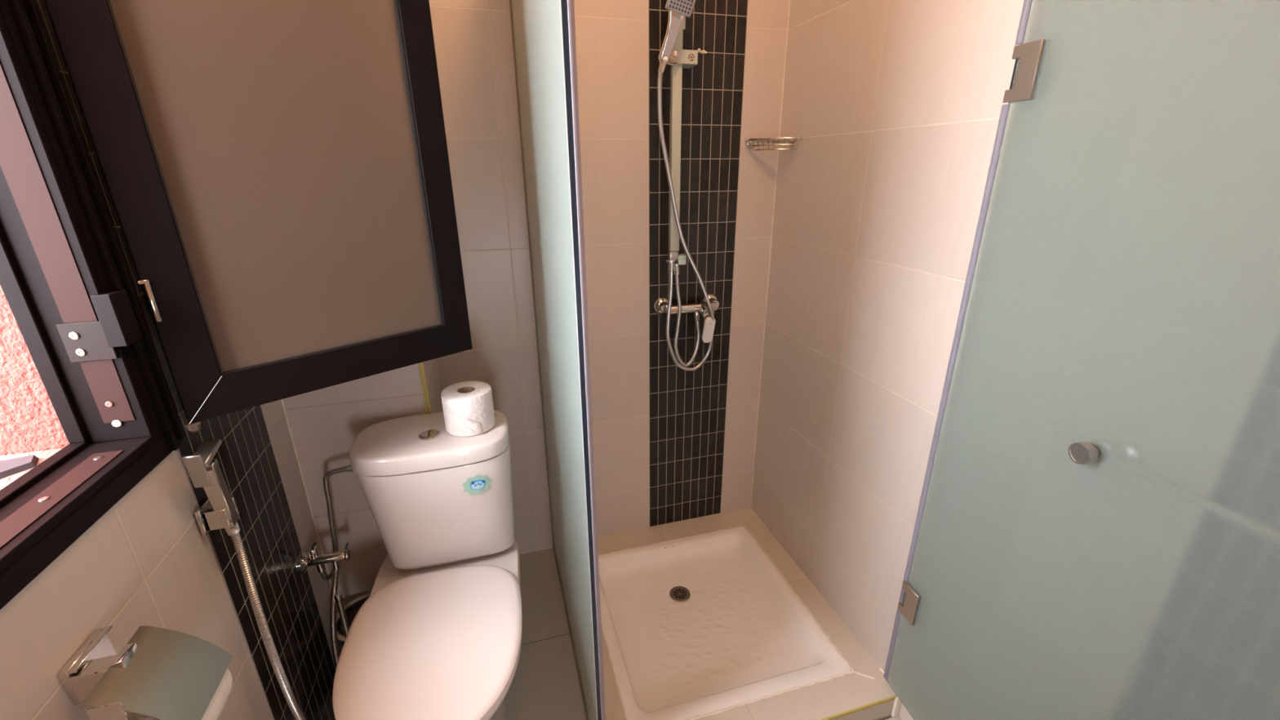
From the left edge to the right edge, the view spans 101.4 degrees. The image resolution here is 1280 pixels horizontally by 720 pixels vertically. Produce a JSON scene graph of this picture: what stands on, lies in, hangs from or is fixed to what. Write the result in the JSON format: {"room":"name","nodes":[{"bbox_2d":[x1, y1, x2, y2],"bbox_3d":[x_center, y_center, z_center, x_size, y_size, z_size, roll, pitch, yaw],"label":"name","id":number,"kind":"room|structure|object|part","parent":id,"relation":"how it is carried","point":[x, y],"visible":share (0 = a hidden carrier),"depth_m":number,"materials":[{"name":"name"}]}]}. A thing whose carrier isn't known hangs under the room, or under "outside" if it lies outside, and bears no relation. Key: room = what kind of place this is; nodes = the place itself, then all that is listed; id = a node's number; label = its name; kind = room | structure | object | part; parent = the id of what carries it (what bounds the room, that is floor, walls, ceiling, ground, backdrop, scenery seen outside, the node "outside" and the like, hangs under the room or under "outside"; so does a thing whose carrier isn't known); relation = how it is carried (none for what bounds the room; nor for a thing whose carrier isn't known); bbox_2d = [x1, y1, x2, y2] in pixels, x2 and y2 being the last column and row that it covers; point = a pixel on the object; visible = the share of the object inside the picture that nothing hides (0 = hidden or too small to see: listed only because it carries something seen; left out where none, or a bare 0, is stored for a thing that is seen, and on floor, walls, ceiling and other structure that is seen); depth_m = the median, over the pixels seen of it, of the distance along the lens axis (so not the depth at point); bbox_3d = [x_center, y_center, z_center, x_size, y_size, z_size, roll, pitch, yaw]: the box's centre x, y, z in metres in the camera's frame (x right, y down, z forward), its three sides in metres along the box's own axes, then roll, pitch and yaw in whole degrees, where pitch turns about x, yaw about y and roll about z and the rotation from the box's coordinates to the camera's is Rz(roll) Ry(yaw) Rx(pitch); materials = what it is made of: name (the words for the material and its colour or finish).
{"room":"bathroom","nodes":[
{"label":"bathroom","id":0,"kind":"room"},
{"bbox_2d":[0,400,342,719],"bbox_3d":[-0.762,0.117,0.298,0.300,2.750,2.670,-6,21,-15],"label":"wall","id":1,"kind":"structure","parent":0,"point":[147,561],"depth_m":0.74,"materials":[{"name":"tile"}]},
{"bbox_2d":[0,448,62,489],"bbox_3d":[-1.030,0.365,0.347,0.660,0.154,0.804,-6,21,-15],"label":"ledge","id":2,"kind":"object","parent":1,"relation":"attached to","point":[42,455],"depth_m":0.74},
{"bbox_2d":[0,454,39,479],"bbox_3d":[-0.863,0.147,0.703,0.077,0.008,0.058,-6,21,-15],"label":"bar","id":3,"kind":"object","parent":2,"relation":"on","point":[10,467],"visible":1,"depth_m":0.71,"materials":[{"name":"white metal"}]},
{"bbox_2d":[57,625,233,719],"bbox_3d":[-0.597,0.389,0.630,0.132,0.096,0.116,-6,21,-15],"label":"toilet roll holder","id":4,"kind":"object","parent":1,"relation":"attached to","point":[160,673],"visible":1,"depth_m":0.62,"materials":[{"name":"silver metal"}]},
{"bbox_3d":[-0.658,0.367,0.631,0.018,0.050,0.066,-6,21,-15],"label":"wall plate","id":5,"kind":"part","parent":4,"relation":"part of","materials":[{"name":"silver metal"}]},
{"bbox_3d":[-0.632,0.372,0.613,0.040,0.037,0.024,-6,21,-15],"label":"arm","id":6,"kind":"part","parent":4,"relation":"part of","materials":[{"name":"silver metal"}]},
{"bbox_2d":[125,668,232,719],"bbox_3d":[-0.584,0.444,0.651,0.098,0.098,0.099,-6,21,-15],"label":"toilet roll","id":7,"kind":"object","parent":4,"relation":"on","point":[215,705],"visible":0.17,"depth_m":0.67,"materials":[{"name":"white paper"}]},
{"bbox_2d":[35,0,335,719],"bbox_3d":[-0.795,-0.176,0.890,0.002,2.603,0.311,-6,21,-15],"label":"tile strip","id":8,"kind":"object","parent":1,"relation":"attached to","point":[245,456],"visible":0.17,"depth_m":1.09,"materials":[{"name":"black tile"}]},
{"bbox_2d":[182,439,240,535],"bbox_3d":[-0.704,0.224,0.869,0.034,0.186,0.073,-6,21,-15],"label":"bidet sprayer","id":9,"kind":"object","parent":1,"relation":"hanging from","point":[204,471],"visible":0.93,"depth_m":0.86,"materials":[{"name":"silver metal"}]},
{"bbox_3d":[-0.709,0.225,0.881,0.030,0.140,0.046,-6,21,-15],"label":"handle","id":10,"kind":"part","parent":9,"relation":"part of","materials":[{"name":"silver metal"}]},
{"bbox_2d":[230,532,339,719],"bbox_3d":[-0.726,0.574,1.144,0.045,0.673,0.353,-5,21,-13],"label":"hose","id":11,"kind":"object","parent":9,"relation":"hanging from","point":[236,539],"visible":0.82,"depth_m":0.96,"materials":[{"name":"grey metal"}]},
{"bbox_2d":[194,497,239,535],"bbox_3d":[-0.728,0.266,0.904,0.042,0.048,0.048,-6,21,-15],"label":"holder","id":12,"kind":"object","parent":1,"relation":"attached to","point":[207,519],"visible":0.82,"depth_m":0.89,"materials":[{"name":"silver metal"}]},
{"bbox_2d":[0,0,472,609],"bbox_3d":[-0.660,-0.323,0.596,0.362,1.038,1.022,4,21,12],"label":"window","id":13,"kind":"structure","parent":1,"relation":"in","point":[277,173],"depth_m":0.80,"materials":[{"name":"black metal"}]},
{"bbox_3d":[-0.706,-0.248,0.392,0.110,1.038,0.606,-6,21,-15],"label":"frame","id":14,"kind":"part","parent":13,"relation":"part of","materials":[{"name":"black metal"}]},
{"bbox_3d":[-0.565,-0.408,0.856,0.039,0.942,0.500,18,27,41],"label":"sash","id":15,"kind":"part","parent":13,"relation":"part of","materials":[{"name":"black metal"}]},
{"bbox_3d":[-0.562,-0.407,0.853,0.005,0.825,0.390,18,27,41],"label":"pane","id":16,"kind":"part","parent":13,"relation":"part of","materials":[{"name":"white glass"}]},
{"bbox_2d":[297,542,351,573],"bbox_3d":[-0.772,0.477,1.289,0.112,0.093,0.050,-6,21,-15],"label":"valve","id":17,"kind":"object","parent":1,"relation":"attached to","point":[304,561],"visible":1,"depth_m":1.28,"materials":[{"name":"silver metal"}]},
{"bbox_3d":[-0.792,0.452,1.270,0.027,0.032,0.007,10,23,27],"label":"valve handle","id":18,"kind":"part","parent":17,"relation":"part of","materials":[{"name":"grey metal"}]},
{"bbox_3d":[-0.725,0.473,1.298,0.015,0.050,0.026,-6,21,-15],"label":"valve handle","id":19,"kind":"part","parent":17,"relation":"part of","materials":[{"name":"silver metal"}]},
{"bbox_2d":[282,358,443,605],"bbox_3d":[-0.767,-0.267,1.344,0.348,2.750,0.324,-6,21,-15],"label":"wall","id":20,"kind":"structure","parent":0,"point":[324,424],"depth_m":1.35,"materials":[{"name":"tile"}]},
{"bbox_2d":[417,361,431,413],"bbox_3d":[-0.560,-0.330,1.206,0.012,2.537,0.006,-6,21,-15],"label":"trim","id":21,"kind":"structure","parent":20,"relation":"attached to","point":[422,363],"depth_m":1.35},
{"bbox_2d":[429,0,789,553],"bbox_3d":[-0.242,-0.403,1.702,1.673,2.750,0.120,-6,21,-15],"label":"wall","id":22,"kind":"structure","parent":0,"point":[473,38],"depth_m":1.67,"materials":[{"name":"tile"}]},
{"bbox_2d":[280,0,884,719],"bbox_3d":[-0.128,-0.332,1.215,1.486,2.530,0.872,-6,21,-15],"label":"trim","id":23,"kind":"structure","parent":22,"relation":"attached to","point":[851,670],"depth_m":1.54,"materials":[{"name":"white plastic"}]},
{"bbox_2d":[648,0,747,526],"bbox_3d":[0.178,-0.529,1.718,0.311,2.526,0.002,-6,21,-15],"label":"tile strip","id":24,"kind":"object","parent":22,"relation":"attached to","point":[687,409],"visible":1,"depth_m":1.77,"materials":[{"name":"black tile"}]},
{"bbox_2d":[666,15,697,265],"bbox_3d":[0.108,-0.755,1.561,0.136,0.936,0.080,-14,24,-33],"label":"slide rail","id":25,"kind":"object","parent":24,"relation":"attached to","point":[680,59],"visible":0.88,"depth_m":1.57,"materials":[{"name":"grey metal"}]},
{"bbox_2d":[657,0,695,64],"bbox_3d":[0.102,-0.915,1.405,0.066,0.211,0.120,-19,27,-41],"label":"shower","id":26,"kind":"object","parent":25,"relation":"attached to","point":[677,9],"visible":1,"depth_m":1.40,"materials":[{"name":"silver metal"}]},
{"bbox_3d":[0.083,-0.880,1.432,0.076,0.126,0.040,12,24,30],"label":"handle","id":27,"kind":"part","parent":26,"relation":"part of","materials":[{"name":"silver metal"}]},
{"bbox_2d":[653,293,719,342],"bbox_3d":[0.177,-0.136,1.794,0.239,0.152,0.119,-6,21,-15],"label":"mixer tap","id":28,"kind":"object","parent":24,"relation":"attached to","point":[660,304],"visible":0.88,"depth_m":1.77,"materials":[{"name":"silver metal"}]},
{"bbox_2d":[657,62,714,370],"bbox_3d":[0.152,-0.404,1.655,0.211,0.951,0.071,-6,21,-15],"label":"shower hose","id":29,"kind":"object","parent":28,"relation":"attached to","point":[674,267],"visible":0.95,"depth_m":1.71,"materials":[{"name":"grey metal"}]},
{"bbox_2d":[693,311,699,320],"bbox_3d":[0.194,-0.153,1.791,0.020,0.035,0.020,-6,21,-15],"label":"outlet","id":30,"kind":"object","parent":28,"relation":"attached to","point":[696,314],"depth_m":1.79,"materials":[{"name":"silver metal"}]},
{"bbox_3d":[0.233,-0.102,1.778,0.037,0.098,0.037,-6,21,-15],"label":"lever","id":31,"kind":"part","parent":28,"relation":"part of","materials":[{"name":"silver metal"}]},
{"bbox_2d":[696,48,706,53],"bbox_3d":[0.184,-0.928,1.571,0.037,0.014,0.005,-6,21,-15],"label":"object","id":32,"kind":"object","parent":24,"relation":"attached to","point":[699,50],"visible":0.88,"depth_m":1.57,"materials":[{"name":"silver metal"}]},
{"bbox_2d":[744,136,801,151],"bbox_3d":[0.419,-0.684,1.658,0.125,0.037,0.139,-6,21,-15],"label":"basket","id":33,"kind":"object","parent":22,"relation":"attached to","point":[748,141],"visible":1,"depth_m":1.65,"materials":[{"name":"silver metal"}]},
{"bbox_2d":[505,547,901,719],"bbox_3d":[0.117,1.232,0.924,1.521,0.212,2.580,-6,21,-15],"label":"floor","id":34,"kind":"structure","parent":0,"point":[545,685],"depth_m":1.57,"materials":[{"name":"tile"}]},
{"bbox_2d":[333,591,349,639],"bbox_3d":[-0.727,0.757,1.330,0.019,0.412,0.017,-6,21,-15],"label":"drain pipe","id":35,"kind":"object","parent":34,"relation":"on","point":[338,597],"visible":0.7,"depth_m":1.27,"materials":[{"name":"silver metal"}]},
{"bbox_2d":[336,592,370,648],"bbox_3d":[-0.740,0.801,1.458,0.168,0.243,0.168,-6,21,-15],"label":"waste bin","id":36,"kind":"object","parent":34,"relation":"on","point":[352,607],"visible":0.24,"depth_m":1.44,"materials":[{"name":"grey plastic"}]},
{"bbox_3d":[-0.741,0.702,1.422,0.144,0.010,0.144,-6,21,-15],"label":"lid","id":37,"kind":"part","parent":36,"relation":"part of","materials":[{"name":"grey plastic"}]},
{"bbox_2d":[332,409,522,719],"bbox_3d":[-0.451,0.603,1.207,0.378,0.783,0.665,-6,21,-15],"label":"toilet","id":38,"kind":"object","parent":34,"relation":"on","point":[437,634],"visible":0.95,"depth_m":1.18,"materials":[{"name":"white ceramic"}]},
{"bbox_2d":[320,464,352,580],"bbox_3d":[-0.746,0.404,1.319,0.155,0.300,0.052,-16,25,-35],"label":"supply hose","id":39,"kind":"object","parent":38,"relation":"attached to","point":[324,575],"visible":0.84,"depth_m":1.30,"materials":[{"name":"metal"}]},
{"bbox_3d":[-0.427,0.590,1.087,0.365,0.022,0.442,-6,21,-15],"label":"lid","id":40,"kind":"part","parent":38,"relation":"part of","materials":[{"name":"white plastic"}]},
{"bbox_3d":[-0.503,0.191,1.275,0.358,0.042,0.233,-6,21,-15],"label":"cistern lid","id":41,"kind":"part","parent":38,"relation":"part of","materials":[{"name":"white ceramic"}]},
{"bbox_3d":[-0.447,0.776,1.268,0.359,0.416,0.621,-6,21,-15],"label":"bowl","id":42,"kind":"part","parent":38,"relation":"part of","materials":[{"name":"white ceramic"}]},
{"bbox_2d":[440,381,495,436],"bbox_3d":[-0.415,0.117,1.269,0.116,0.099,0.120,-6,21,-15],"label":"toilet roll","id":43,"kind":"object","parent":38,"relation":"on","point":[468,407],"visible":1,"depth_m":1.23,"materials":[{"name":"white paper"}]},
{"bbox_2d":[470,479,485,489],"bbox_3d":[-0.382,0.293,1.234,0.035,0.028,0.006,-6,21,-15],"label":"print","id":44,"kind":"object","parent":38,"relation":"on","point":[475,484],"depth_m":1.23,"materials":[{"name":"blue"}]},
{"bbox_3d":[-0.427,0.609,1.094,0.362,0.016,0.439,-6,21,-15],"label":"seat","id":45,"kind":"part","parent":38,"relation":"part of","materials":[{"name":"white plastic"}]},
{"bbox_2d":[509,0,605,719],"bbox_3d":[-0.212,-0.112,1.270,0.022,2.078,0.868,-6,21,-15],"label":"glass wall","id":46,"kind":"structure","parent":34,"relation":"on","point":[544,31],"depth_m":1.08,"materials":[{"name":"white"}]},
{"bbox_2d":[597,506,897,719],"bbox_3d":[0.197,0.917,1.764,0.827,0.222,0.880,-6,21,-15],"label":"shower curb","id":47,"kind":"object","parent":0,"point":[849,691],"visible":0.37,"depth_m":1.54,"materials":[{"name":"ceramic"}]},
{"bbox_2d":[598,526,850,719],"bbox_3d":[0.200,0.857,1.736,0.656,0.094,0.675,-6,21,-15],"label":"shower tray","id":48,"kind":"object","parent":47,"relation":"in","point":[701,624],"visible":0.91,"depth_m":1.69,"materials":[{"name":"white ceramic"}]},
{"bbox_2d":[820,696,895,719],"bbox_3d":[0.310,0.963,1.326,0.802,0.010,0.004,-6,21,-15],"label":"trim","id":49,"kind":"structure","parent":47,"relation":"attached to","point":[872,704],"depth_m":1.40,"materials":[{"name":"gold metal"}]},
{"bbox_2d":[751,0,1023,719],"bbox_3d":[0.877,-0.040,0.688,0.120,2.750,2.570,-6,21,-15],"label":"wall","id":50,"kind":"structure","parent":0,"point":[895,106],"depth_m":1.41,"materials":[{"name":"tile"}]},
{"bbox_2d":[891,696,901,717],"bbox_3d":[0.708,0.955,1.442,0.019,0.075,0.009,-6,21,-15],"label":"trim","id":51,"kind":"structure","parent":50,"relation":"attached to","point":[895,709],"depth_m":1.44,"materials":[{"name":"white plastic"}]},
{"bbox_2d":[883,0,1279,719],"bbox_3d":[0.734,0.031,0.794,0.062,2.035,0.667,-4,20,-9],"label":"shower door","id":52,"kind":"structure","parent":50,"relation":"attached to","point":[1096,533],"depth_m":0.80,"materials":[{"name":"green glass"}]},
{"bbox_3d":[0.718,0.149,0.843,0.028,0.035,0.035,-4,21,-11],"label":"knob","id":53,"kind":"part","parent":52,"relation":"part of","materials":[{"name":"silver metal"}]},
{"label":"outside","id":54,"kind":"structure","parent":0,"visible":0},
{"bbox_2d":[0,285,69,455],"bbox_3d":[-1.183,-0.721,0.486,0.660,2.200,0.245,-6,21,-15],"label":"wall","id":55,"kind":"structure","parent":54,"point":[29,422],"depth_m":0.73,"materials":[{"name":"red paint"}]}
]}

